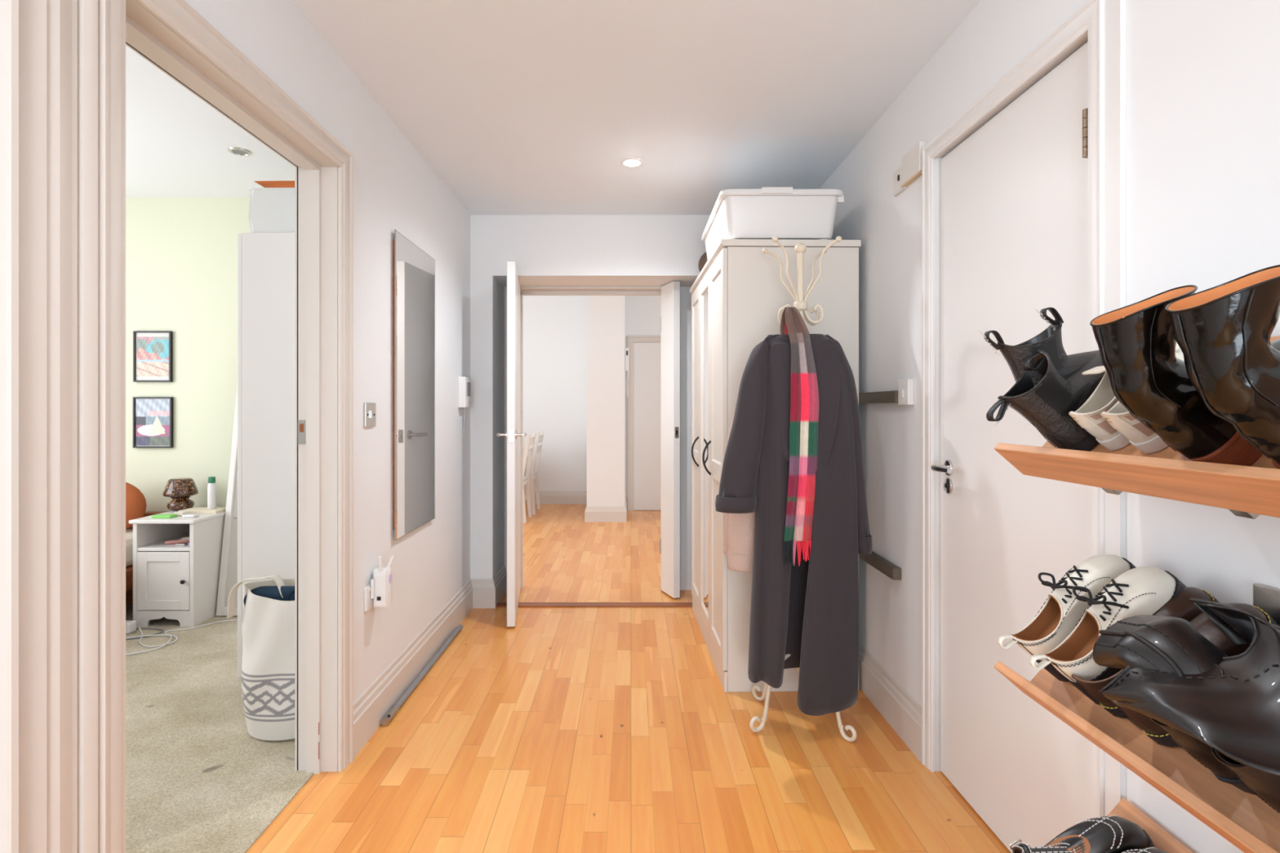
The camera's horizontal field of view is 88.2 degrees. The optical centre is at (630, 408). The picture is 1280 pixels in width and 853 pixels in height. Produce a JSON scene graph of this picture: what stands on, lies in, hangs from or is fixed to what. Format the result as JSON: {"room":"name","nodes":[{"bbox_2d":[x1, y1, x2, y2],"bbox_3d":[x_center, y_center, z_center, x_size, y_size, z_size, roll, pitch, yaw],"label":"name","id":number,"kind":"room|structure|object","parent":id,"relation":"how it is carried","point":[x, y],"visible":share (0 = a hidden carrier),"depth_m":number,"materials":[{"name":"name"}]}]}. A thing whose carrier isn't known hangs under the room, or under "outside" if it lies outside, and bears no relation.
{"room":"entrance hallway","nodes":[
{"label":"entrance hallway","id":0,"kind":"room"},
{"bbox_2d":[125,197,250,511],"bbox_3d":[-2.649,-0.150,4.170,3.102,2.700,0.100,0,0,0],"label":"wall","id":1,"kind":"structure","parent":0,"point":[181,253],"depth_m":4.12,"materials":[{"name":"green paint"}]},
{"bbox_2d":[133,396,173,448],"bbox_3d":[-2.973,0.086,4.108,0.239,0.317,0.020,0,0,0],"label":"framed picture","id":2,"kind":"object","parent":1,"relation":"attached to","point":[153,416],"visible":1,"depth_m":4.11,"materials":[{"name":"multicoloured paper"}]},
{"bbox_2d":[133,330,173,382],"bbox_3d":[-2.974,-0.324,4.108,0.233,0.317,0.020,0,0,0],"label":"framed picture","id":3,"kind":"object","parent":1,"relation":"attached to","point":[153,350],"visible":1,"depth_m":4.11,"materials":[{"name":"multicoloured paper"}]},
{"bbox_2d":[136,337,168,376],"bbox_3d":[-2.974,-0.324,4.106,0.201,0.245,0.001,0,0,0],"label":"print","id":4,"kind":"object","parent":3,"relation":"attached to","point":[152,353],"depth_m":4.11},
{"bbox_2d":[125,44,294,197],"bbox_3d":[-2.648,-1.357,2.160,3.103,0.080,4.120,0,0,0],"label":"ceiling","id":5,"kind":"structure","parent":0,"point":[177,144],"depth_m":3.34,"materials":[{"name":"white paint"}]},
{"bbox_2d":[227,146,252,155],"bbox_3d":[-2.000,-1.314,3.380,0.108,0.006,0.108,0,0,0],"label":"recessed light","id":6,"kind":"object","parent":5,"relation":"in","point":[237,151],"visible":1,"depth_m":3.38,"materials":[{"name":"silver metal"}]},
{"bbox_2d":[185,0,470,702],"bbox_3d":[-1.033,-0.300,0.792,0.130,3.000,6.485,0,0,0],"label":"wall","id":7,"kind":"structure","parent":0,"point":[395,188],"depth_m":2.56,"materials":[{"name":"white paint"}]},
{"bbox_2d":[0,0,353,852],"bbox_3d":[-1.032,0.100,1.627,0.180,2.200,1.249,0,0,0],"label":"door frame","id":8,"kind":"structure","parent":7,"relation":"attached to","point":[49,49],"depth_m":1.16,"materials":[{"name":"beige paint"}]},
{"bbox_2d":[297,420,306,444],"bbox_3d":[-1.083,0.078,2.179,0.030,0.080,0.003,0,0,0],"label":"strike plate","id":9,"kind":"object","parent":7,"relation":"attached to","point":[301,424],"visible":1,"depth_m":2.18,"materials":[{"name":"silver metal"}]},
{"bbox_2d":[364,583,373,611],"bbox_3d":[-0.962,0.695,2.462,0.013,0.087,0.135,0,0,0],"label":"wall socket","id":10,"kind":"object","parent":7,"relation":"attached to","point":[368,602],"visible":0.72,"depth_m":2.40,"materials":[{"name":"white plastic"}]},
{"bbox_2d":[364,402,375,426],"bbox_3d":[-0.961,0.023,2.439,0.014,0.090,0.094,0,0,0],"label":"light switch","id":11,"kind":"object","parent":7,"relation":"attached to","point":[369,407],"visible":1,"depth_m":2.43,"materials":[{"name":"silver metal"}]},
{"bbox_2d":[370,555,395,608],"bbox_3d":[-0.927,0.647,2.472,0.062,0.195,0.088,0,0,0],"label":"wifi extender","id":12,"kind":"object","parent":7,"relation":"attached to","point":[381,584],"visible":1,"depth_m":2.44,"materials":[{"name":"white plastic"}]},
{"bbox_2d":[392,229,435,540],"bbox_3d":[-0.959,-0.096,2.938,0.017,1.259,0.537,0,0,0],"label":"wall mirror","id":13,"kind":"object","parent":7,"relation":"attached to","point":[413,268],"visible":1,"depth_m":2.88,"materials":[{"name":"clear glass"}]},
{"bbox_2d":[353,564,506,759],"bbox_3d":[-0.890,1.114,3.305,0.155,0.172,2.100,0,0,0],"label":"baseboard","id":14,"kind":"structure","parent":7,"relation":"attached to","point":[373,704],"depth_m":2.94,"materials":[{"name":"beige paint"}]},
{"bbox_2d":[457,377,471,438],"bbox_3d":[-0.946,-0.004,3.768,0.043,0.348,0.135,0,0,0],"label":"intercom","id":15,"kind":"object","parent":7,"relation":"attached to","point":[464,383],"visible":1,"depth_m":3.70,"materials":[{"name":"white plastic"}]},
{"bbox_2d":[125,504,1010,852],"bbox_3d":[-0.850,1.223,3.025,6.700,0.054,10.950,0,0,0],"label":"floor","id":16,"kind":"structure","parent":0,"point":[560,730],"depth_m":2.28,"materials":[{"name":"brown wood"}]},
{"bbox_2d":[125,620,136,634],"bbox_3d":[-2.695,1.167,3.520,0.080,0.058,0.060,0,0,0],"label":"plug adapter","id":17,"kind":"object","parent":16,"relation":"on","point":[131,625],"visible":0.49,"depth_m":3.51,"materials":[{"name":"white plastic"}]},
{"bbox_2d":[125,627,164,639],"bbox_3d":[-2.608,1.192,3.468,0.228,0.008,0.223,0,0,0],"label":"lead","id":18,"kind":"object","parent":16,"relation":"on","point":[162,630],"visible":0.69,"depth_m":3.51,"materials":[{"name":"grey plastic"}]},
{"bbox_2d":[125,511,165,604],"bbox_3d":[-3.337,0.920,3.055,1.125,0.560,2.110,0,0,0],"label":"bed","id":19,"kind":"object","parent":16,"relation":"on","point":[129,531],"visible":0.02,"depth_m":3.74,"materials":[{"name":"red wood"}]},
{"bbox_2d":[125,482,146,528],"bbox_3d":[-3.060,0.575,3.900,0.380,0.292,0.168,0,0,0],"label":"cushion","id":20,"kind":"object","parent":19,"relation":"on","point":[135,501],"visible":0.24,"depth_m":3.87,"materials":[{"name":"brown fabric"}]},
{"bbox_2d":[128,506,225,626],"bbox_3d":[-2.562,0.905,3.846,0.355,0.590,0.521,0,0,0],"label":"bedside table","id":21,"kind":"object","parent":16,"relation":"on","point":[171,581],"depth_m":3.62,"materials":[{"name":"white paint"}]},
{"bbox_2d":[151,514,177,518],"bbox_3d":[-2.607,0.602,3.690,0.105,0.016,0.060,0,0,0],"label":"packet","id":22,"kind":"object","parent":21,"relation":"on","point":[157,516],"visible":1,"depth_m":3.66,"materials":[{"name":"green plastic"}]},
{"bbox_2d":[164,539,189,544],"bbox_3d":[-2.555,0.752,3.730,0.125,0.020,0.020,0,0,-29],"label":"book","id":23,"kind":"object","parent":21,"relation":"on","point":[168,542],"visible":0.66,"depth_m":3.72,"materials":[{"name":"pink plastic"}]},
{"bbox_2d":[162,477,198,511],"bbox_3d":[-2.703,0.515,3.965,0.180,0.190,0.180,0,0,0],"label":"table lamp","id":24,"kind":"object","parent":21,"relation":"on","point":[180,490],"visible":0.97,"depth_m":3.91,"materials":[{"name":"brown glass"}]},
{"bbox_2d":[175,542,188,546],"bbox_3d":[-2.502,0.758,3.680,0.052,0.010,0.032,0,0,0],"label":"packet","id":25,"kind":"object","parent":21,"relation":"on","point":[179,544],"visible":1,"depth_m":3.67,"materials":[{"name":"white plastic"}]},
{"bbox_2d":[173,511,191,515],"bbox_3d":[-2.558,0.599,3.765,0.055,0.022,0.070,0,0,0],"label":"tissue","id":26,"kind":"object","parent":21,"relation":"on","point":[180,513],"visible":0.76,"depth_m":3.74,"materials":[{"name":"beige paper"}]},
{"bbox_2d":[182,513,199,517],"bbox_3d":[-2.470,0.602,3.705,0.070,0.016,0.050,0,0,0],"label":"case","id":27,"kind":"object","parent":21,"relation":"on","point":[188,515],"visible":1,"depth_m":3.69,"materials":[{"name":"white plastic"}]},
{"bbox_2d":[177,506,226,513],"bbox_3d":[-2.510,0.601,3.890,0.220,0.018,0.140,0,0,0],"label":"book","id":28,"kind":"object","parent":21,"relation":"on","point":[195,509],"visible":0.63,"depth_m":3.86,"materials":[{"name":"beige paper"}]},
{"bbox_2d":[207,476,216,509],"bbox_3d":[-2.475,0.497,3.900,0.044,0.188,0.044,0,0,0],"label":"bottle","id":29,"kind":"object","parent":28,"relation":"on","point":[211,486],"visible":1,"depth_m":3.88,"materials":[{"name":"white plastic"}]},
{"bbox_2d":[125,619,237,655],"bbox_3d":[-2.458,1.182,3.484,0.355,0.030,0.611,0,0,17],"label":"charging cable","id":30,"kind":"object","parent":16,"relation":"on","point":[168,642],"visible":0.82,"depth_m":3.44,"materials":[{"name":"white plastic"}]},
{"bbox_2d":[216,385,237,616],"bbox_3d":[-2.065,0.342,3.929,0.630,1.703,0.289,0,0,0],"label":"leaning mirror","id":31,"kind":"object","parent":16,"relation":"on","point":[228,580],"visible":0.21,"depth_m":3.86,"materials":[{"name":"white paint"}]},
{"bbox_2d":[226,574,294,741],"bbox_3d":[-1.280,0.904,2.525,0.376,0.567,0.369,0,0,0],"label":"laundry bag","id":32,"kind":"object","parent":16,"relation":"on","point":[268,624],"visible":0.48,"depth_m":2.36,"materials":[{"name":"beige fabric"}]},
{"bbox_2d":[243,586,294,604],"bbox_3d":[-1.269,0.709,2.448,0.301,0.102,0.055,0,0,0],"label":"folded clothes","id":33,"kind":"object","parent":32,"relation":"in","point":[287,593],"visible":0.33,"depth_m":2.43,"materials":[{"name":"blue fabric"}]},
{"bbox_2d":[237,232,294,677],"bbox_3d":[-1.417,0.217,3.493,0.626,1.965,1.245,0,0,0],"label":"wardrobe","id":34,"kind":"object","parent":16,"relation":"on","point":[265,260],"visible":0.3,"depth_m":2.87,"materials":[{"name":"white paint"}]},
{"bbox_2d":[248,187,294,232],"bbox_3d":[-1.400,-0.866,3.120,0.556,0.199,0.476,0,0,0],"label":"box","id":35,"kind":"object","parent":34,"relation":"on","point":[271,210],"visible":0.24,"depth_m":2.88,"materials":[{"name":"white plastic"}]},
{"bbox_2d":[254,180,294,187],"bbox_3d":[-1.387,-0.984,3.071,0.533,0.036,0.358,0,0,0],"label":"tray","id":36,"kind":"object","parent":35,"relation":"on","point":[270,184],"visible":0.16,"depth_m":2.89,"materials":[{"name":"orange wood"}]},
{"bbox_2d":[380,624,462,726],"bbox_3d":[-0.926,1.183,3.035,0.030,0.034,1.091,0,0,0],"label":"pole","id":37,"kind":"object","parent":16,"relation":"on","point":[394,709],"visible":1,"depth_m":2.84,"materials":[{"name":"grey plastic"}]},
{"bbox_2d":[523,432,536,523],"bbox_3d":[-1.295,0.735,7.120,0.490,0.930,0.412,0,0,0],"label":"dining chair","id":38,"kind":"object","parent":16,"relation":"on","point":[528,452],"visible":0.47,"depth_m":7.20,"materials":[{"name":"white paint"}]},
{"bbox_2d":[524,431,544,515],"bbox_3d":[-1.275,0.735,7.660,0.490,0.930,0.412,0,0,0],"label":"dining chair","id":39,"kind":"object","parent":16,"relation":"on","point":[533,474],"visible":0.57,"depth_m":7.49,"materials":[{"name":"white paint"}]},
{"bbox_2d":[496,602,692,607],"bbox_3d":[-0.017,1.196,4.021,1.633,0.008,0.077,0,0,0],"label":"threshold","id":40,"kind":"object","parent":16,"relation":"on","point":[500,604],"visible":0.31,"depth_m":4.00,"materials":[{"name":"red wood"}]},
{"bbox_2d":[689,239,861,692],"bbox_3d":[0.649,0.242,3.377,0.627,1.915,1.177,0,0,-1],"label":"wardrobe","id":41,"kind":"object","parent":16,"relation":"on","point":[739,294],"visible":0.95,"depth_m":2.80,"materials":[{"name":"beige paint"}]},
{"bbox_2d":[697,252,707,271],"bbox_3d":[0.500,-0.816,3.760,0.230,0.193,0.180,0,0,0],"label":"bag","id":42,"kind":"object","parent":41,"relation":"on","point":[703,260],"visible":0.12,"depth_m":3.72,"materials":[{"name":"brown leather"}]},
{"bbox_2d":[701,186,844,259],"bbox_3d":[0.642,-0.822,3.166,0.527,0.212,0.805,0,0,0],"label":"storage box","id":43,"kind":"object","parent":41,"relation":"on","point":[765,212],"visible":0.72,"depth_m":2.80,"materials":[{"name":"white plastic"}]},
{"bbox_2d":[749,235,857,742],"bbox_3d":[0.642,0.280,2.547,0.375,1.840,0.349,0,0,7],"label":"coat stand","id":44,"kind":"object","parent":16,"relation":"on","point":[801,304],"visible":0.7,"depth_m":2.52,"materials":[{"name":"beige metal"}]},
{"bbox_2d":[723,413,755,572],"bbox_3d":[0.488,0.193,2.617,0.231,0.872,0.172,0,0,0],"label":"jumper","id":45,"kind":"object","parent":44,"relation":"hanging from","point":[738,528],"visible":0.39,"depth_m":2.55,"materials":[{"name":"beige fabric"}]},
{"bbox_2d":[715,333,872,715],"bbox_3d":[0.607,0.411,2.429,0.588,1.371,0.204,0,0,0],"label":"coat","id":46,"kind":"object","parent":44,"relation":"hanging from","point":[808,612],"visible":0.79,"depth_m":2.38,"materials":[{"name":"grey fabric"}]},
{"bbox_2d":[780,306,819,566],"bbox_3d":[0.609,0.093,2.394,0.129,0.936,0.120,0,0,0],"label":"scarf","id":47,"kind":"object","parent":44,"relation":"hanging from","point":[804,390],"visible":0.99,"depth_m":2.35,"materials":[{"name":"fabric"}]},
{"bbox_2d":[470,214,710,590],"bbox_3d":[-0.300,-0.400,4.228,5.600,3.200,0.485,0,0,0],"label":"wall","id":48,"kind":"structure","parent":0,"point":[545,250],"depth_m":3.98,"materials":[{"name":"white paint"}]},
{"bbox_2d":[496,261,526,626],"bbox_3d":[-0.698,0.194,3.958,0.165,1.989,0.760,0,0,-7],"label":"door","id":49,"kind":"structure","parent":48,"relation":"in","point":[513,434],"depth_m":3.59,"materials":[{"name":"white paint"}]},
{"bbox_2d":[504,286,661,588],"bbox_3d":[-0.288,0.199,4.400,1.087,2.003,0.140,0,0,0],"label":"door frame","id":50,"kind":"structure","parent":48,"relation":"attached to","point":[525,291],"depth_m":4.39,"materials":[{"name":"beige paint"}]},
{"bbox_2d":[659,280,679,598],"bbox_3d":[0.250,0.195,4.236,0.050,1.986,0.217,0,0,-20],"label":"door","id":51,"kind":"structure","parent":48,"relation":"in","point":[669,320],"depth_m":4.16,"materials":[{"name":"white paint"}]},
{"bbox_2d":[523,295,660,510],"bbox_3d":[-0.300,-0.400,8.092,5.600,3.200,0.655,0,0,0],"label":"wall","id":52,"kind":"structure","parent":0,"point":[555,326],"depth_m":8.30,"materials":[{"name":"white paint"}]},
{"bbox_2d":[524,490,586,504],"bbox_3d":[-1.783,1.118,8.290,2.634,0.163,0.020,0,0,0],"label":"baseboard","id":53,"kind":"structure","parent":52,"relation":"attached to","point":[546,497],"depth_m":8.28,"materials":[{"name":"beige paint"}]},
{"bbox_2d":[627,336,660,511],"bbox_3d":[0.417,0.174,7.753,0.909,2.052,0.024,0,0,0],"label":"door frame","id":54,"kind":"structure","parent":52,"relation":"attached to","point":[631,340],"depth_m":7.75,"materials":[{"name":"beige paint"}]},
{"bbox_2d":[633,342,660,510],"bbox_3d":[0.417,0.209,7.758,0.765,1.969,0.012,0,0,0],"label":"door","id":55,"kind":"structure","parent":52,"relation":"in","point":[646,356],"depth_m":7.75,"materials":[{"name":"white paint"}]},
{"bbox_2d":[586,295,625,506],"bbox_3d":[-0.265,-0.350,7.644,0.403,3.100,1.309,0,0,0],"label":"wall pier","id":56,"kind":"object","parent":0,"point":[606,314],"visible":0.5,"depth_m":6.99,"materials":[{"name":"white paint"}]},
{"bbox_2d":[584,497,626,522],"bbox_3d":[-0.265,1.118,7.625,0.443,0.163,1.310,0,0,0],"label":"baseboard","id":57,"kind":"object","parent":56,"relation":"attached to","point":[592,513],"visible":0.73,"depth_m":6.97,"materials":[{"name":"beige paint"}]},
{"bbox_2d":[625,347,628,396],"bbox_3d":[-0.041,-0.397,7.232,0.042,0.535,0.077,0,0,0],"label":"handset","id":58,"kind":"object","parent":56,"relation":"attached to","point":[626,348],"visible":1,"depth_m":7.20,"materials":[{"name":"white plastic"}]},
{"bbox_2d":[293,0,981,214],"bbox_3d":[0.018,-1.209,0.768,1.973,0.080,6.436,0,0,0],"label":"ceiling","id":59,"kind":"structure","parent":0,"point":[517,107],"depth_m":2.39,"materials":[{"name":"white paint"}]},
{"bbox_2d":[620,157,643,166],"bbox_3d":[0.006,-1.162,3.130,0.108,0.014,0.108,0,0,0],"label":"recessed light","id":60,"kind":"object","parent":59,"relation":"in","point":[630,162],"visible":1,"depth_m":3.12,"materials":[{"name":"white plastic"}]},
{"bbox_2d":[819,0,1279,852],"bbox_3d":[1.068,-0.100,0.792,0.130,2.600,6.485,0,0,0],"label":"wall","id":61,"kind":"structure","parent":0,"point":[1203,76],"depth_m":1.28,"materials":[{"name":"white paint"}]},
{"bbox_2d":[858,390,897,403],"bbox_3d":[0.986,-0.044,2.860,0.031,0.044,0.880,0,0,0],"label":"wall rail","id":62,"kind":"object","parent":61,"relation":"attached to","point":[884,397],"visible":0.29,"depth_m":2.58,"materials":[{"name":"grey wood"}]},
{"bbox_2d":[858,551,901,580],"bbox_3d":[0.986,0.613,2.870,0.031,0.044,0.860,0,0,0],"label":"wall rail","id":63,"kind":"object","parent":61,"relation":"attached to","point":[885,566],"visible":0.46,"depth_m":2.55,"materials":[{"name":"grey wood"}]},
{"bbox_2d":[858,642,921,763],"bbox_3d":[0.993,1.114,3.110,0.020,0.172,1.750,0,0,0],"label":"baseboard","id":64,"kind":"structure","parent":61,"relation":"attached to","point":[900,709],"depth_m":2.49,"materials":[{"name":"beige paint"}]},
{"bbox_2d":[897,378,913,404],"bbox_3d":[0.990,-0.059,2.380,0.026,0.092,0.090,0,0,0],"label":"light switch","id":65,"kind":"object","parent":61,"relation":"attached to","point":[905,387],"visible":1,"depth_m":2.35,"materials":[{"name":"white plastic"}]},
{"bbox_2d":[893,141,924,195],"bbox_3d":[0.993,-0.855,2.368,0.020,0.110,0.245,0,0,0],"label":"cable box","id":66,"kind":"object","parent":61,"relation":"attached to","point":[910,170],"visible":0.97,"depth_m":2.33,"materials":[{"name":"white plastic"}]},
{"bbox_2d":[893,165,906,195],"bbox_3d":[0.997,-0.844,2.442,0.012,0.088,0.095,0,0,0],"label":"switch plate","id":67,"kind":"object","parent":66,"relation":"attached to","point":[899,187],"depth_m":2.44,"materials":[{"name":"white plastic"}]},
{"bbox_2d":[930,41,1088,852],"bbox_3d":[1.012,0.186,1.807,0.102,2.015,0.742,0,0,0],"label":"door","id":68,"kind":"structure","parent":61,"relation":"in","point":[1014,193],"depth_m":1.80,"materials":[{"name":"white paint"}]},
{"bbox_2d":[921,0,1126,819],"bbox_3d":[1.058,0.138,1.785,0.149,2.125,0.898,0,0,0],"label":"door frame","id":69,"kind":"structure","parent":61,"relation":"attached to","point":[1102,24],"depth_m":1.43,"materials":[{"name":"white paint"}]},
{"bbox_2d":[993,335,1279,519],"bbox_3d":[0.871,-0.011,0.797,0.263,0.310,1.095,0,0,0],"label":"shoe shelf","id":70,"kind":"object","parent":61,"relation":"attached to","point":[1252,491],"visible":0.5,"depth_m":0.96,"materials":[{"name":"brown wood"}]},
{"bbox_2d":[978,306,1099,426],"bbox_3d":[0.847,-0.080,1.254,0.348,0.227,0.097,0,0,3],"label":"boot","id":71,"kind":"object","parent":70,"relation":"on","point":[1050,340],"visible":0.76,"depth_m":1.24,"materials":[{"name":"grey leather"}]},
{"bbox_2d":[986,349,1105,451],"bbox_3d":[0.821,-0.018,1.223,0.324,0.221,0.097,0,0,-2],"label":"boot","id":72,"kind":"object","parent":70,"relation":"on","point":[1046,405],"visible":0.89,"depth_m":1.19,"materials":[{"name":"black leather"}]},
{"bbox_2d":[1068,365,1130,450],"bbox_3d":[0.871,-0.030,1.142,0.232,0.207,0.084,0,0,3],"label":"sneaker","id":73,"kind":"object","parent":70,"relation":"on","point":[1088,416],"visible":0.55,"depth_m":1.13,"materials":[{"name":"beige leather"}]},
{"bbox_2d":[1100,342,1184,453],"bbox_3d":[0.871,-0.030,1.051,0.232,0.207,0.086,0,0,-3],"label":"sneaker","id":74,"kind":"object","parent":70,"relation":"on","point":[1118,416],"visible":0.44,"depth_m":1.04,"materials":[{"name":"beige leather"}]},
{"bbox_2d":[1089,284,1279,466],"bbox_3d":[0.810,-0.036,0.910,0.330,0.263,0.111,0,0,-2],"label":"boot","id":75,"kind":"object","parent":70,"relation":"on","point":[1136,343],"visible":0.8,"depth_m":0.88,"materials":[{"name":"black leather"}]},
{"bbox_2d":[1165,264,1279,469],"bbox_3d":[0.810,-0.036,0.767,0.330,0.263,0.111,0,0,2],"label":"boot","id":76,"kind":"object","parent":70,"relation":"on","point":[1223,332],"visible":1,"depth_m":0.75,"materials":[{"name":"black rubber"}]},
{"bbox_2d":[994,583,1279,852],"bbox_3d":[0.871,0.433,0.797,0.263,0.310,1.095,0,0,0],"label":"shoe shelf","id":77,"kind":"object","parent":61,"relation":"attached to","point":[1242,819],"visible":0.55,"depth_m":0.99,"materials":[{"name":"brown wood"}]},
{"bbox_2d":[996,554,1136,682],"bbox_3d":[0.840,0.397,1.258,0.282,0.240,0.093,0,0,2],"label":"shoe","id":78,"kind":"object","parent":77,"relation":"on","point":[1060,615],"visible":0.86,"depth_m":1.23,"materials":[{"name":"beige leather"}]},
{"bbox_2d":[1028,566,1186,705],"bbox_3d":[0.840,0.397,1.149,0.282,0.240,0.092,0,0,1],"label":"shoe","id":79,"kind":"object","parent":77,"relation":"on","point":[1144,590],"visible":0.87,"depth_m":1.13,"materials":[{"name":"beige leather"}]},
{"bbox_2d":[1071,586,1219,718],"bbox_3d":[0.867,0.411,1.122,0.242,0.218,0.090,0,0,3],"label":"loafer","id":80,"kind":"object","parent":77,"relation":"on","point":[1180,606],"visible":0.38,"depth_m":1.09,"materials":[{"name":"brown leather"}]},
{"bbox_2d":[1092,614,1255,795],"bbox_3d":[0.854,0.411,0.945,0.288,0.212,0.191,0,0,1],"label":"shoe","id":81,"kind":"object","parent":77,"relation":"on","point":[1170,644],"visible":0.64,"depth_m":0.93,"materials":[{"name":"black leather"}]},
{"bbox_2d":[1098,597,1279,813],"bbox_3d":[0.838,0.396,0.853,0.314,0.242,0.270,0,0,-2],"label":"shoe","id":82,"kind":"object","parent":77,"relation":"on","point":[1237,715],"visible":0.98,"depth_m":0.83,"materials":[{"name":"black leather"}]},
{"bbox_2d":[1111,603,1279,747],"bbox_3d":[0.867,0.411,1.015,0.242,0.218,0.091,0,0,-3],"label":"loafer","id":83,"kind":"object","parent":77,"relation":"on","point":[1202,623],"visible":0.27,"depth_m":1.00,"materials":[{"name":"black leather"}]},
{"bbox_2d":[1106,797,1193,852],"bbox_3d":[0.871,0.880,0.797,0.263,0.310,1.095,0,0,0],"label":"shoe shelf","id":84,"kind":"object","parent":61,"relation":"attached to","point":[1162,840],"visible":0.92,"depth_m":1.24,"materials":[{"name":"brown wood"}]},
{"bbox_2d":[1008,815,1154,852],"bbox_3d":[0.830,0.852,1.231,0.269,0.167,0.096,0,0,2],"label":"shoe","id":85,"kind":"object","parent":84,"relation":"on","point":[1112,833],"visible":0.99,"depth_m":1.22,"materials":[{"name":"black leather"}]},
{"bbox_2d":[1121,847,1168,852],"bbox_3d":[0.830,0.852,1.129,0.269,0.167,0.096,0,0,-2],"label":"shoe","id":86,"kind":"object","parent":84,"relation":"on","point":[1148,850],"visible":1,"depth_m":1.16,"materials":[{"name":"black leather"}]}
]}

